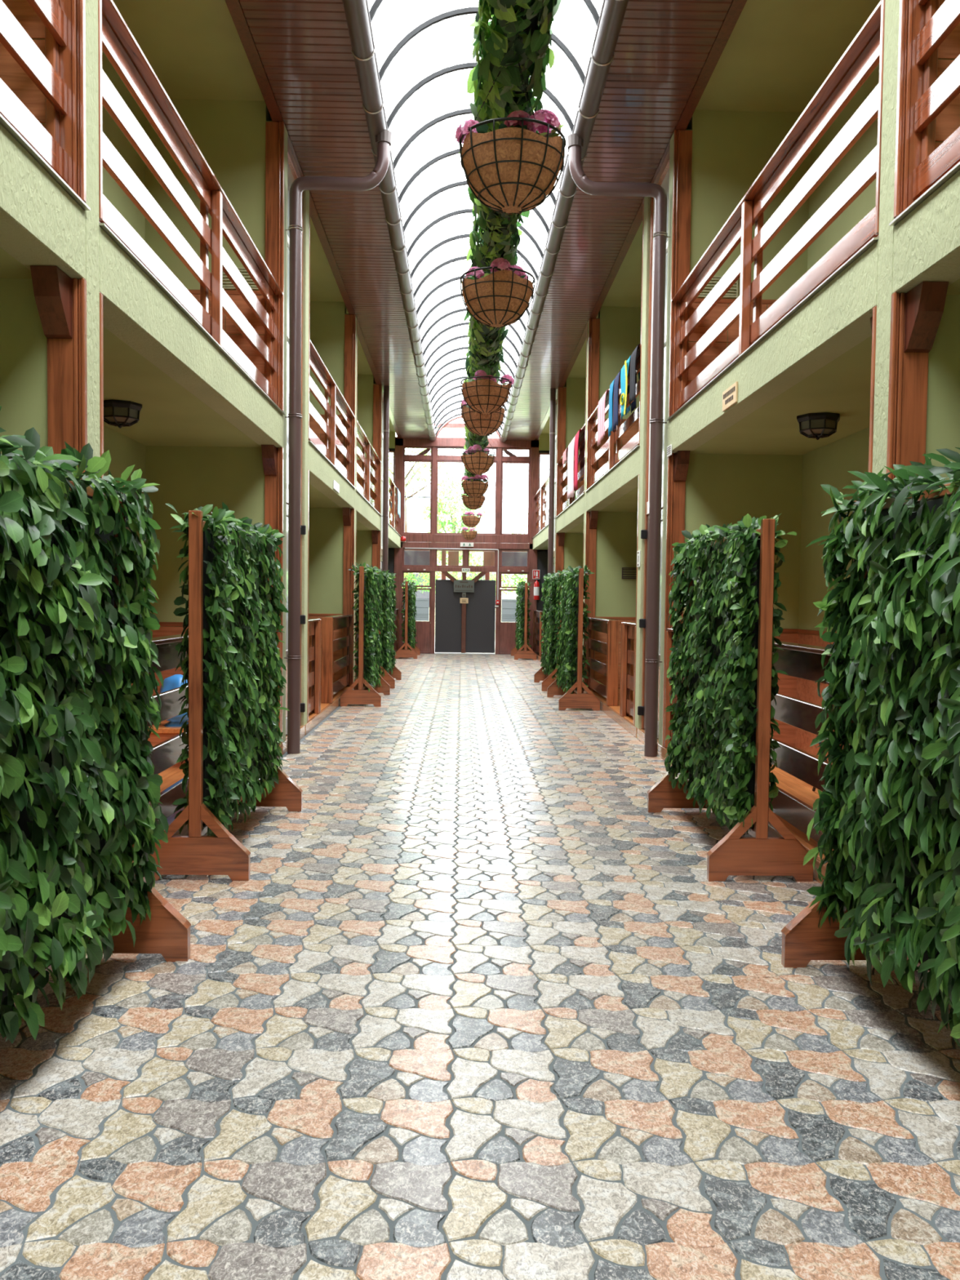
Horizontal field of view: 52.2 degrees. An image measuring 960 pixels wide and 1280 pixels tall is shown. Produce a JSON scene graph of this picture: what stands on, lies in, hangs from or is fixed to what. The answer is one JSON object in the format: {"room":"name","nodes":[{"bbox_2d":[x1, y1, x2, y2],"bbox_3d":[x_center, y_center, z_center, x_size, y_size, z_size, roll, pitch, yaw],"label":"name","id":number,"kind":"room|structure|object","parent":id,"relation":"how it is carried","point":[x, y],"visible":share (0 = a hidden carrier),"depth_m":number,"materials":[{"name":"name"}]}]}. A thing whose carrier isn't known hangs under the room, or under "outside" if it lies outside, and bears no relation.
{"room":"covered apartment courtyard","nodes":[
{"label":"covered apartment courtyard","id":0,"kind":"room"},
{"bbox_2d":[0,0,401,751],"bbox_3d":[-2.602,-2.079,10.102,1.472,6.300,34.450,1,2,-1],"label":"wall","id":1,"kind":"structure","parent":0,"point":[84,323],"depth_m":8.33,"materials":[{"name":"green paint"}]},
{"bbox_2d":[0,0,67,182],"bbox_3d":[-1.823,-2.465,2.934,0.159,1.105,2.870,1,2,-1],"label":"balcony railing","id":2,"kind":"object","parent":1,"relation":"on","point":[43,71],"visible":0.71,"depth_m":4.12,"materials":[{"name":"brown wood"}]},
{"bbox_2d":[103,400,142,428],"bbox_3d":[-2.681,-1.666,7.290,0.305,0.180,0.305,2,2,21],"label":"ceiling lamp","id":3,"kind":"object","parent":1,"relation":"attached to","point":[119,413],"visible":0.88,"depth_m":7.19,"materials":[{"name":"black metal"}]},
{"bbox_2d":[98,0,283,402],"bbox_3d":[-1.897,-2.627,6.925,0.159,1.105,4.660,1,2,-1],"label":"balcony railing","id":4,"kind":"object","parent":1,"relation":"on","point":[120,46],"visible":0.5,"depth_m":6.11,"materials":[{"name":"brown wood"}]},
{"bbox_2d":[132,740,286,867],"bbox_3d":[-2.509,1.138,7.067,1.312,0.120,5.060,1,2,-1],"label":"trim","id":5,"kind":"structure","parent":1,"relation":"attached to","point":[173,774],"depth_m":7.51,"materials":[{"name":"brown wood"}]},
{"bbox_2d":[147,721,183,745],"bbox_3d":[-2.684,0.868,8.119,0.940,0.330,0.450,1,2,-1],"label":"wooden bench","id":6,"kind":"object","parent":5,"relation":"on","point":[165,733],"visible":0.02,"depth_m":7.91,"materials":[{"name":"orange wood"}]},
{"bbox_2d":[159,674,188,726],"bbox_3d":[-2.508,0.495,8.091,0.327,0.420,0.325,3,3,42],"label":"plastic bag","id":7,"kind":"object","parent":6,"relation":"on","point":[173,682],"visible":0.3,"depth_m":8.02,"materials":[{"name":"blue plastic"}]},
{"bbox_2d":[146,633,188,821],"bbox_3d":[-1.908,0.555,6.001,0.140,1.145,2.545,1,2,-1],"label":"fence","id":8,"kind":"object","parent":5,"relation":"on","point":[165,754],"visible":0.09,"depth_m":5.94,"materials":[{"name":"brown wood"}]},
{"bbox_2d":[266,623,281,744],"bbox_3d":[-1.962,0.435,8.923,0.140,1.145,0.905,1,2,-1],"label":"fence","id":9,"kind":"object","parent":5,"relation":"on","point":[279,645],"visible":0.04,"depth_m":9.31,"materials":[{"name":"brown wood"}]},
{"bbox_2d":[222,267,258,289],"bbox_3d":[-2.265,-3.412,9.238,0.390,0.200,0.020,1,2,-1],"label":"air vent","id":10,"kind":"object","parent":1,"relation":"in","point":[230,286],"visible":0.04,"depth_m":9.23,"materials":[{"name":"beige metal"}]},
{"bbox_2d":[285,142,306,734],"bbox_3d":[-1.944,-1.966,10.074,0.150,5.850,1.120,1,2,-1],"label":"post","id":11,"kind":"object","parent":1,"relation":"in","point":[293,173],"depth_m":10.00,"materials":[{"name":"red wood"}]},
{"bbox_2d":[304,685,353,735],"bbox_3d":[-2.624,0.883,13.291,1.312,0.120,5.000,1,2,-1],"label":"trim","id":12,"kind":"structure","parent":1,"relation":"attached to","point":[314,719],"depth_m":12.42,"materials":[{"name":"brown wood"}]},
{"bbox_2d":[307,618,319,721],"bbox_3d":[-2.009,0.333,11.435,0.140,1.145,0.905,1,2,-1],"label":"fence","id":13,"kind":"object","parent":12,"relation":"on","point":[313,624],"visible":0.53,"depth_m":11.80,"materials":[{"name":"brown wood"}]},
{"bbox_2d":[311,618,320,712],"bbox_3d":[-2.013,0.315,11.925,0.140,1.140,0.075,1,2,-1],"label":"post","id":14,"kind":"object","parent":12,"relation":"on","point":[313,636],"visible":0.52,"depth_m":11.90,"materials":[{"name":"red wood"}]},
{"bbox_2d":[321,617,333,703],"bbox_3d":[-2.034,0.271,13.024,0.140,1.140,0.075,1,2,-1],"label":"post","id":15,"kind":"object","parent":12,"relation":"on","point":[326,622],"visible":1,"depth_m":12.99,"materials":[{"name":"red wood"}]},
{"bbox_2d":[324,613,353,702],"bbox_3d":[-2.063,0.215,14.317,0.140,1.145,2.505,1,2,-1],"label":"fence","id":16,"kind":"object","parent":12,"relation":"on","point":[340,621],"visible":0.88,"depth_m":14.78,"materials":[{"name":"brown wood"}]},
{"bbox_2d":[308,338,355,481],"bbox_3d":[-2.013,-2.882,13.148,0.159,1.105,4.600,1,2,-1],"label":"balcony railing","id":17,"kind":"object","parent":1,"relation":"on","point":[317,366],"visible":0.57,"depth_m":13.08,"materials":[{"name":"brown wood"}]},
{"bbox_2d":[284,128,392,754],"bbox_3d":[-1.373,-1.858,9.428,1.010,5.940,0.166,1,2,-1],"label":"downpipe","id":18,"kind":"object","parent":1,"relation":"attached to","point":[383,140],"visible":1,"depth_m":9.36,"materials":[{"name":"brown metal"}]},
{"bbox_2d":[374,128,392,146],"bbox_3d":[-0.919,-4.771,9.318,0.170,0.100,0.166,1,2,-1],"label":"outlet","id":19,"kind":"object","parent":18,"relation":"attached to","point":[384,138],"depth_m":9.26,"materials":[{"name":"grey metal"}]},
{"bbox_2d":[355,420,381,510],"bbox_3d":[-2.104,-3.083,18.073,0.159,1.105,4.700,1,2,-1],"label":"balcony railing","id":20,"kind":"object","parent":1,"relation":"on","point":[362,438],"visible":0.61,"depth_m":18.01,"materials":[{"name":"brown wood"}]},
{"bbox_2d":[381,385,389,571],"bbox_3d":[-1.994,-2.331,20.596,0.148,5.965,0.139,-1,3,-38],"label":"downpipe","id":21,"kind":"object","parent":1,"relation":"attached to","point":[386,388],"visible":0.67,"depth_m":20.51,"materials":[{"name":"brown metal"}]},
{"bbox_2d":[388,475,401,533],"bbox_3d":[-2.227,-3.353,24.697,0.159,1.105,5.140,1,2,-1],"label":"balcony railing","id":22,"kind":"object","parent":1,"relation":"on","point":[392,487],"visible":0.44,"depth_m":24.64,"materials":[{"name":"brown wood"}]},
{"bbox_2d":[391,487,400,519],"bbox_3d":[-2.248,-3.605,25.837,0.253,0.729,1.200,1,2,-1],"label":"towel","id":23,"kind":"object","parent":22,"relation":"hanging from","point":[398,491],"visible":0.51,"depth_m":26.01,"materials":[{"name":"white fabric"}]},
{"bbox_2d":[381,391,383,571],"bbox_3d":[-2.152,-2.424,21.293,0.150,5.850,1.180,1,2,-1],"label":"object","id":24,"kind":"structure","parent":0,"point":[382,391],"depth_m":21.65,"materials":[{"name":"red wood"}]},
{"bbox_2d":[387,415,549,654],"bbox_3d":[-0.340,-2.938,27.441,6.500,6.660,0.280,1,2,-1],"label":"wall","id":25,"kind":"structure","parent":0,"point":[504,642],"depth_m":27.33,"materials":[{"name":"brown wood"}]},
{"bbox_2d":[401,571,431,622],"bbox_3d":[-1.776,-1.204,27.451,0.805,1.440,0.070,1,2,-1],"label":"window","id":26,"kind":"structure","parent":25,"relation":"in","point":[403,572],"depth_m":27.41,"materials":[{"name":"brown wood"}]},
{"bbox_2d":[402,446,432,533],"bbox_3d":[-1.742,-4.176,27.330,0.805,2.430,0.070,1,2,-1],"label":"window","id":27,"kind":"structure","parent":25,"relation":"in","point":[404,447],"depth_m":27.29,"materials":[{"name":"brown wood"}]},
{"bbox_2d":[404,547,498,599],"bbox_3d":[-0.791,-1.848,27.317,2.615,1.420,0.024,1,2,-1],"label":"conduit","id":28,"kind":"object","parent":25,"relation":"attached to","point":[405,548],"visible":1,"depth_m":27.29,"materials":[{"name":"white"}]},
{"bbox_2d":[434,571,495,654],"bbox_3d":[-0.413,-0.757,27.439,1.700,2.300,0.180,1,2,-1],"label":"door","id":29,"kind":"structure","parent":25,"relation":"in","point":[469,628],"depth_m":27.49,"materials":[{"name":"grey metal"}]},
{"bbox_2d":[453,580,474,592],"bbox_3d":[-0.448,-1.498,27.317,0.570,0.330,0.023,1,2,-1],"label":"sign","id":30,"kind":"object","parent":29,"relation":"attached to","point":[466,586],"visible":1,"depth_m":27.31,"materials":[{"name":"grey metal"}]},
{"bbox_2d":[402,547,528,568],"bbox_3d":[-0.396,-2.298,27.431,3.540,0.520,0.070,1,2,-1],"label":"window","id":31,"kind":"structure","parent":25,"relation":"in","point":[403,548],"depth_m":27.40,"materials":[{"name":"brown wood"}]},
{"bbox_2d":[435,446,497,534],"bbox_3d":[-0.375,-4.161,27.356,1.700,2.430,0.070,1,2,-1],"label":"window","id":32,"kind":"structure","parent":25,"relation":"in","point":[437,447],"depth_m":27.31,"materials":[{"name":"brown wood"}]},
{"bbox_2d":[499,572,528,623],"bbox_3d":[0.958,-1.174,27.503,0.805,1.440,0.070,1,2,-1],"label":"window","id":33,"kind":"structure","parent":25,"relation":"in","point":[501,573],"depth_m":27.45,"materials":[{"name":"brown wood"}]},
{"bbox_2d":[500,447,530,535],"bbox_3d":[0.992,-4.147,27.382,0.805,2.430,0.070,1,2,-1],"label":"window","id":34,"kind":"structure","parent":25,"relation":"in","point":[504,448],"depth_m":27.34,"materials":[{"name":"brown wood"}]},
{"bbox_2d":[533,579,541,599],"bbox_3d":[1.587,-1.402,27.253,0.185,0.570,0.161,2,3,36],"label":"fire extinguisher","id":35,"kind":"object","parent":25,"relation":"attached to","point":[536,585],"visible":1,"depth_m":27.20,"materials":[{"name":"red metal"}]},
{"bbox_2d":[0,653,959,1279],"bbox_3d":[-0.085,1.147,10.418,6.650,0.124,34.775,1,2,-1],"label":"floor","id":36,"kind":"structure","parent":0,"point":[473,1008],"depth_m":3.24,"materials":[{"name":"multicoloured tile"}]},
{"bbox_2d":[0,406,191,1043],"bbox_3d":[-1.469,0.338,3.178,0.572,2.057,1.940,1,2,-1],"label":"screen","id":37,"kind":"object","parent":36,"relation":"on","point":[78,783],"visible":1,"depth_m":3.20,"materials":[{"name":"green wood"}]},
{"bbox_2d":[150,502,302,880],"bbox_3d":[-1.523,0.222,6.051,0.572,2.054,1.940,1,2,-1],"label":"screen","id":38,"kind":"object","parent":36,"relation":"on","point":[232,695],"visible":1,"depth_m":5.29,"materials":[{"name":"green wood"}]},
{"bbox_2d":[340,561,390,706],"bbox_3d":[-1.681,-0.119,14.572,0.572,2.041,1.956,1,2,-1],"label":"screen","id":39,"kind":"object","parent":36,"relation":"on","point":[369,683],"visible":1,"depth_m":13.79,"materials":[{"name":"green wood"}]},
{"bbox_2d":[375,569,401,688],"bbox_3d":[-1.734,-0.229,17.421,0.572,2.027,1.991,1,2,-1],"label":"screen","id":40,"kind":"object","parent":36,"relation":"on","point":[390,672],"visible":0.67,"depth_m":16.78,"materials":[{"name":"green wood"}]},
{"bbox_2d":[395,580,420,658],"bbox_3d":[-1.888,-0.567,25.750,0.572,2.023,1.935,1,2,-1],"label":"screen","id":41,"kind":"object","parent":36,"relation":"on","point":[409,649],"visible":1,"depth_m":24.95,"materials":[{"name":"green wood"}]},
{"bbox_2d":[511,581,536,659],"bbox_3d":[1.155,-0.546,25.872,0.572,2.041,1.921,1,2,-1],"label":"screen","id":42,"kind":"object","parent":36,"relation":"on","point":[522,650],"visible":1,"depth_m":25.06,"materials":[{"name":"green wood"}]},
{"bbox_2d":[533,572,564,691],"bbox_3d":[1.315,-0.186,17.249,0.572,2.025,1.959,1,2,-1],"label":"screen","id":43,"kind":"object","parent":36,"relation":"on","point":[548,675],"visible":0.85,"depth_m":16.73,"materials":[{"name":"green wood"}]},
{"bbox_2d":[546,564,599,711],"bbox_3d":[1.367,-0.082,14.428,0.572,2.047,1.998,1,2,-1],"label":"screen","id":44,"kind":"object","parent":36,"relation":"on","point":[569,684],"visible":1,"depth_m":13.60,"materials":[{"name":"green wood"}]},
{"bbox_2d":[647,513,813,881],"bbox_3d":[1.520,0.265,6.168,0.572,2.028,1.916,1,2,-1],"label":"screen","id":45,"kind":"object","parent":36,"relation":"on","point":[721,744],"visible":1,"depth_m":5.42,"materials":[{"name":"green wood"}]},
{"bbox_2d":[781,447,959,1047],"bbox_3d":[1.576,0.365,3.171,0.572,2.074,1.982,1,2,-1],"label":"screen","id":46,"kind":"object","parent":36,"relation":"on","point":[889,814],"visible":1,"depth_m":3.40,"materials":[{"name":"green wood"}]},
{"bbox_3d":[-2.839,0.414,24.839,1.312,0.116,5.540,1,2,-1],"label":"trim","id":47,"kind":"structure","parent":36,"relation":"on","visible":0},
{"bbox_2d":[391,608,399,649],"bbox_3d":[-2.253,-0.204,24.575,0.140,1.145,4.600,1,2,-1],"label":"fence","id":48,"kind":"object","parent":47,"relation":"on","point":[397,611],"visible":0.32,"depth_m":26.79,"materials":[{"name":"brown wood"}]},
{"bbox_2d":[238,0,733,440],"bbox_3d":[-0.011,-5.198,9.993,6.582,0.720,34.509,1,2,-1],"label":"ceiling","id":49,"kind":"structure","parent":0,"point":[304,47],"depth_m":10.03,"materials":[{"name":"brown wood"}]},
{"bbox_2d":[342,0,436,441],"bbox_3d":[-0.990,-4.854,10.019,0.199,0.107,34.450,1,2,-1],"label":"gutter","id":50,"kind":"object","parent":49,"relation":"attached to","point":[357,11],"visible":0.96,"depth_m":10.20,"materials":[{"name":"grey metal"}]},
{"bbox_2d":[462,0,561,481],"bbox_3d":[0.075,-3.940,8.371,0.430,3.001,21.047,1,2,-1],"label":"ivy garland","id":51,"kind":"object","parent":49,"relation":"hanging from","point":[518,31],"visible":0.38,"depth_m":4.27,"materials":[{"name":"green plant"}]},
{"bbox_2d":[461,491,485,510],"bbox_3d":[-0.112,-2.659,17.508,0.446,0.680,0.455,1,2,18],"label":"hanging basket","id":52,"kind":"object","parent":51,"relation":"hanging from","point":[470,503],"visible":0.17,"depth_m":17.39,"materials":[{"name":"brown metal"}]},
{"bbox_2d":[461,473,488,497],"bbox_3d":[-0.075,-2.575,15.467,0.455,0.680,0.446,1,2,3],"label":"hanging basket","id":53,"kind":"object","parent":51,"relation":"hanging from","point":[477,488],"visible":0.98,"depth_m":15.34,"materials":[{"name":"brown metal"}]},
{"bbox_2d":[461,435,495,474],"bbox_3d":[-0.025,-2.458,12.600,0.446,0.680,0.455,0,2,-13],"label":"hanging basket","id":54,"kind":"object","parent":51,"relation":"hanging from","point":[480,462],"visible":0.98,"depth_m":12.47,"materials":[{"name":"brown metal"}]},
{"bbox_2d":[460,399,506,435],"bbox_3d":[0.030,-2.336,9.606,0.455,0.680,0.446,-1,3,-28],"label":"hanging basket","id":55,"kind":"object","parent":51,"relation":"hanging from","point":[480,424],"visible":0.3,"depth_m":9.49,"materials":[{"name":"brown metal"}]},
{"bbox_2d":[460,342,514,415],"bbox_3d":[0.053,-2.290,8.489,0.446,0.680,0.455,-2,3,-44],"label":"hanging basket","id":56,"kind":"object","parent":51,"relation":"hanging from","point":[482,393],"visible":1,"depth_m":8.36,"materials":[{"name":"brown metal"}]},
{"bbox_2d":[460,225,535,328],"bbox_3d":[0.106,-2.179,5.769,0.446,0.680,0.455,2,3,31],"label":"hanging basket","id":57,"kind":"object","parent":51,"relation":"hanging from","point":[500,298],"visible":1,"depth_m":5.64,"materials":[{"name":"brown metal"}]},
{"bbox_2d":[454,62,565,216],"bbox_3d":[0.137,-2.109,4.048,0.455,0.680,0.446,1,2,15],"label":"hanging basket","id":58,"kind":"object","parent":51,"relation":"hanging from","point":[513,167],"visible":1,"depth_m":3.93,"materials":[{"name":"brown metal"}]},
{"bbox_2d":[499,0,628,442],"bbox_3d":[0.965,-4.833,10.056,0.199,0.107,34.450,1,2,-1],"label":"gutter","id":59,"kind":"object","parent":49,"relation":"attached to","point":[612,13],"visible":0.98,"depth_m":10.09,"materials":[{"name":"grey metal"}]},
{"bbox_2d":[553,395,556,572],"bbox_3d":[1.639,-2.384,21.365,0.150,5.850,1.180,1,2,-1],"label":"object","id":60,"kind":"structure","parent":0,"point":[556,395],"depth_m":21.60,"materials":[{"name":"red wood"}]},
{"bbox_2d":[532,0,959,761],"bbox_3d":[2.506,-2.025,10.199,1.472,6.300,34.450,1,2,-1],"label":"wall","id":61,"kind":"structure","parent":0,"point":[875,345],"depth_m":8.72,"materials":[{"name":"green paint"}]},
{"bbox_2d":[533,651,542,662],"bbox_3d":[2.130,0.467,24.934,1.312,0.116,5.540,1,2,-1],"label":"trim","id":62,"kind":"structure","parent":61,"relation":"attached to","point":[539,658],"depth_m":25.04,"materials":[{"name":"brown wood"}]},
{"bbox_2d":[532,609,546,656],"bbox_3d":[1.568,-0.163,24.647,0.140,1.145,4.600,1,2,-1],"label":"fence","id":63,"kind":"object","parent":62,"relation":"on","point":[536,613],"visible":0.49,"depth_m":26.00,"materials":[{"name":"brown wood"}]},
{"bbox_2d":[533,475,549,534],"bbox_3d":[1.605,-3.312,24.770,0.159,1.105,5.140,1,2,-1],"label":"balcony railing","id":64,"kind":"object","parent":61,"relation":"on","point":[542,491],"visible":0.5,"depth_m":24.72,"materials":[{"name":"brown wood"}]},
{"bbox_2d":[546,387,556,653],"bbox_3d":[1.505,-2.294,20.668,0.148,5.965,0.139,-1,3,-38],"label":"downpipe","id":65,"kind":"object","parent":61,"relation":"attached to","point":[551,518],"visible":0.63,"depth_m":20.58,"materials":[{"name":"brown metal"}]},
{"bbox_2d":[556,423,585,513],"bbox_3d":[1.728,-3.042,18.146,0.159,1.105,4.700,1,2,-1],"label":"balcony railing","id":66,"kind":"object","parent":61,"relation":"on","point":[580,491],"visible":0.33,"depth_m":17.95,"materials":[{"name":"brown wood"}]},
{"bbox_2d":[567,435,585,499],"bbox_3d":[1.740,-3.054,17.585,0.253,1.069,1.080,1,2,-1],"label":"towel","id":67,"kind":"object","parent":66,"relation":"hanging from","point":[571,447],"visible":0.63,"depth_m":17.50,"materials":[{"name":"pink fabric"}]},
{"bbox_2d":[573,428,581,489],"bbox_3d":[1.756,-3.049,16.725,0.253,1.009,0.600,1,2,-1],"label":"towel","id":68,"kind":"object","parent":66,"relation":"hanging from","point":[576,437],"visible":0.56,"depth_m":16.67,"materials":[{"name":"red fabric"}]},
{"bbox_2d":[583,688,637,737],"bbox_3d":[2.345,0.936,13.385,1.312,0.120,5.000,1,2,-1],"label":"trim","id":69,"kind":"structure","parent":61,"relation":"attached to","point":[613,712],"depth_m":12.50,"materials":[{"name":"brown wood"}]},
{"bbox_2d":[583,617,616,704],"bbox_3d":[1.758,0.256,14.390,0.140,1.145,2.505,1,2,-1],"label":"fence","id":70,"kind":"object","parent":69,"relation":"on","point":[599,624],"visible":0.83,"depth_m":14.56,"materials":[{"name":"brown wood"}]},
{"bbox_2d":[606,620,618,706],"bbox_3d":[1.778,0.311,13.096,0.140,1.140,0.075,1,2,-1],"label":"post","id":71,"kind":"object","parent":69,"relation":"on","point":[613,625],"visible":1,"depth_m":13.06,"materials":[{"name":"red wood"}]},
{"bbox_2d":[619,622,629,715],"bbox_3d":[1.798,0.356,11.997,0.140,1.140,0.075,1,2,-1],"label":"post","id":72,"kind":"object","parent":69,"relation":"on","point":[628,639],"visible":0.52,"depth_m":11.97,"materials":[{"name":"red wood"}]},
{"bbox_2d":[621,622,635,720],"bbox_3d":[1.812,0.373,11.508,0.140,1.145,0.905,1,2,-1],"label":"fence","id":73,"kind":"object","parent":69,"relation":"on","point":[628,628],"visible":0.52,"depth_m":11.87,"materials":[{"name":"brown wood"}]},
{"bbox_2d":[587,344,640,484],"bbox_3d":[1.819,-2.841,13.221,0.159,1.105,4.600,1,2,-1],"label":"balcony railing","id":74,"kind":"object","parent":61,"relation":"on","point":[615,437],"visible":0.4,"depth_m":13.17,"materials":[{"name":"brown wood"}]},
{"bbox_2d":[597,389,621,446],"bbox_3d":[1.814,-3.097,13.731,0.253,0.669,0.780,1,2,-1],"label":"towel","id":75,"kind":"object","parent":74,"relation":"hanging from","point":[601,408],"visible":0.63,"depth_m":13.66,"materials":[{"name":"pink fabric"}]},
{"bbox_2d":[608,378,630,437],"bbox_3d":[1.830,-3.041,12.843,0.253,0.709,0.360,1,2,-1],"label":"towel","id":76,"kind":"object","parent":74,"relation":"hanging from","point":[611,386],"visible":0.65,"depth_m":12.79,"materials":[{"name":"blue fabric"}]},
{"bbox_2d":[613,369,636,432],"bbox_3d":[1.838,-3.023,12.423,0.253,0.709,0.440,1,2,-1],"label":"towel","id":77,"kind":"object","parent":74,"relation":"hanging from","point":[615,402],"visible":0.66,"depth_m":12.37,"materials":[{"name":"blue fabric"}]},
{"bbox_2d":[619,355,639,419],"bbox_3d":[1.841,-3.014,11.783,0.270,0.676,0.680,1,2,-1],"label":"towel","id":78,"kind":"object","parent":74,"relation":"hanging from","point":[624,370],"visible":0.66,"depth_m":11.70,"materials":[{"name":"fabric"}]},
{"bbox_2d":[629,343,640,405],"bbox_3d":[1.861,-3.014,11.198,0.253,0.629,0.450,1,2,-1],"label":"towel","id":79,"kind":"object","parent":74,"relation":"hanging from","point":[633,356],"visible":0.48,"depth_m":11.14,"materials":[{"name":"black fabric"}]},
{"bbox_2d":[566,133,670,756],"bbox_3d":[1.299,-1.830,9.479,1.010,5.940,0.166,1,2,-1],"label":"downpipe","id":80,"kind":"object","parent":61,"relation":"attached to","point":[575,143],"visible":1,"depth_m":9.42,"materials":[{"name":"brown metal"}]},
{"bbox_2d":[566,133,583,150],"bbox_3d":[0.912,-4.751,9.352,0.170,0.100,0.166,1,2,-1],"label":"outlet","id":81,"kind":"object","parent":80,"relation":"attached to","point":[574,142],"depth_m":9.29,"materials":[{"name":"grey metal"}]},
{"bbox_2d":[637,148,670,738],"bbox_3d":[1.847,-1.925,10.146,0.150,5.850,1.120,1,2,-1],"label":"post","id":82,"kind":"object","parent":61,"relation":"in","point":[662,179],"depth_m":10.57,"materials":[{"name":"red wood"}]},
{"bbox_2d":[697,275,738,297],"bbox_3d":[2.259,-3.364,9.324,0.400,0.200,0.020,1,2,-1],"label":"air vent","id":83,"kind":"object","parent":61,"relation":"in","point":[714,277],"visible":0.34,"depth_m":9.32,"materials":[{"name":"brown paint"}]},
{"bbox_2d":[722,381,737,411],"bbox_3d":[1.838,-1.788,7.203,0.016,0.145,0.370,1,2,-1],"label":"plaque","id":84,"kind":"object","parent":61,"relation":"attached to","point":[730,396],"visible":1,"depth_m":7.17,"materials":[{"name":"beige"}]},
{"bbox_2d":[657,743,828,884],"bbox_3d":[2.460,1.190,7.161,1.312,0.120,5.060,1,2,-1],"label":"trim","id":85,"kind":"structure","parent":61,"relation":"attached to","point":[800,789],"depth_m":7.09,"materials":[{"name":"brown wood"}]},
{"bbox_2d":[663,627,684,747],"bbox_3d":[1.859,0.476,8.995,0.140,1.145,0.905,1,2,-1],"label":"fence","id":86,"kind":"object","parent":85,"relation":"on","point":[669,633],"visible":0.16,"depth_m":9.37,"materials":[{"name":"brown wood"}]},
{"bbox_2d":[768,640,845,850],"bbox_3d":[1.913,0.595,6.073,0.140,1.145,2.545,1,2,-1],"label":"fence","id":87,"kind":"object","parent":85,"relation":"on","point":[803,661],"visible":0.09,"depth_m":5.83,"materials":[{"name":"brown wood"}]},
{"bbox_2d":[671,0,880,408],"bbox_3d":[1.935,-2.587,6.997,0.159,1.105,4.660,1,2,-1],"label":"balcony railing","id":88,"kind":"object","parent":61,"relation":"on","point":[861,57],"visible":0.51,"depth_m":6.15,"materials":[{"name":"brown wood"}]},
{"bbox_2d":[796,412,839,439],"bbox_3d":[2.576,-1.613,7.459,0.305,0.180,0.305,2,2,21],"label":"ceiling lamp","id":89,"kind":"object","parent":61,"relation":"attached to","point":[822,424],"visible":1,"depth_m":7.36,"materials":[{"name":"black metal"}]},
{"bbox_2d":[912,0,959,199],"bbox_3d":[2.009,-2.424,3.006,0.159,1.105,2.870,1,2,-1],"label":"balcony railing","id":90,"kind":"object","parent":61,"relation":"on","point":[938,93],"visible":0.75,"depth_m":4.28,"materials":[{"name":"brown wood"}]},
{"bbox_3d":[-0.174,-4.581,21.732,0.006,2.810,0.006,1,2,-1],"label":"wire","id":91,"kind":"object","parent":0,"visible":0},
{"bbox_2d":[461,510,482,527],"bbox_3d":[-0.194,-2.834,21.805,0.455,0.680,0.446,2,3,34],"label":"hanging basket","id":92,"kind":"object","parent":91,"relation":"hanging from","point":[469,519],"visible":1,"depth_m":21.67,"materials":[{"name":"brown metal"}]},
{"bbox_3d":[-0.261,-4.773,26.427,0.006,2.810,0.006,1,2,-1],"label":"wire","id":93,"kind":"object","parent":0,"visible":0},
{"bbox_2d":[461,525,477,540],"bbox_3d":[-0.283,-3.026,26.498,0.455,0.680,0.446,-1,3,-41],"label":"hanging basket","id":94,"kind":"object","parent":93,"relation":"hanging from","point":[469,535],"visible":0.98,"depth_m":26.39,"materials":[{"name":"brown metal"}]},
{"label":"outside","id":95,"kind":"structure","parent":0,"visible":0},
{"bbox_3d":[-1.110,-0.776,58.882,80.000,0.170,62.250,1,2,-1],"label":"ground","id":96,"kind":"structure","parent":95,"visible":0},
{"bbox_2d":[388,448,463,595],"bbox_3d":[-2.294,-3.508,30.922,3.738,7.542,4.073,1,2,-1],"label":"tree","id":97,"kind":"object","parent":96,"relation":"on","point":[414,473],"visible":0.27,"depth_m":30.78,"materials":[{"name":"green plant"}]},
{"bbox_2d":[404,564,449,591],"bbox_3d":[-2.661,-1.358,30.901,3.053,3.258,3.066,3,3,41],"label":"bush","id":98,"kind":"object","parent":96,"relation":"on","point":[408,576],"visible":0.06,"depth_m":30.52,"materials":[{"name":"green plant"}]},
{"bbox_2d":[422,464,487,577],"bbox_3d":[-0.850,-2.842,32.431,2.200,6.129,2.836,1,2,-1],"label":"tree","id":99,"kind":"object","parent":96,"relation":"on","point":[442,525],"visible":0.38,"depth_m":31.99,"materials":[{"name":"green plant"}]},
{"bbox_2d":[417,551,510,598],"bbox_3d":[-0.455,-1.350,30.877,3.137,3.295,2.850,-1,3,-35],"label":"bush","id":100,"kind":"object","parent":96,"relation":"on","point":[475,563],"visible":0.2,"depth_m":30.59,"materials":[{"name":"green plant"}]},
{"bbox_2d":[404,549,527,580],"bbox_3d":[-0.447,-1.287,29.519,6.600,3.250,2.100,1,2,-1],"label":"pergola","id":101,"kind":"object","parent":96,"relation":"on","point":[411,557],"visible":0.07,"depth_m":28.94,"materials":[{"name":"brown wood"}]},
{"bbox_2d":[391,507,548,637],"bbox_3d":[-1.301,-3.072,43.895,18.200,5.630,8.400,1,2,-1],"label":"house","id":102,"kind":"structure","parent":96,"relation":"on","point":[415,522],"depth_m":41.50,"materials":[{"name":"paint"}]},
{"bbox_2d":[489,572,527,595],"bbox_3d":[1.742,-1.309,31.054,2.771,3.249,3.007,0,2,-13],"label":"bush","id":103,"kind":"object","parent":96,"relation":"on","point":[516,575],"visible":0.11,"depth_m":30.67,"materials":[{"name":"green plant"}]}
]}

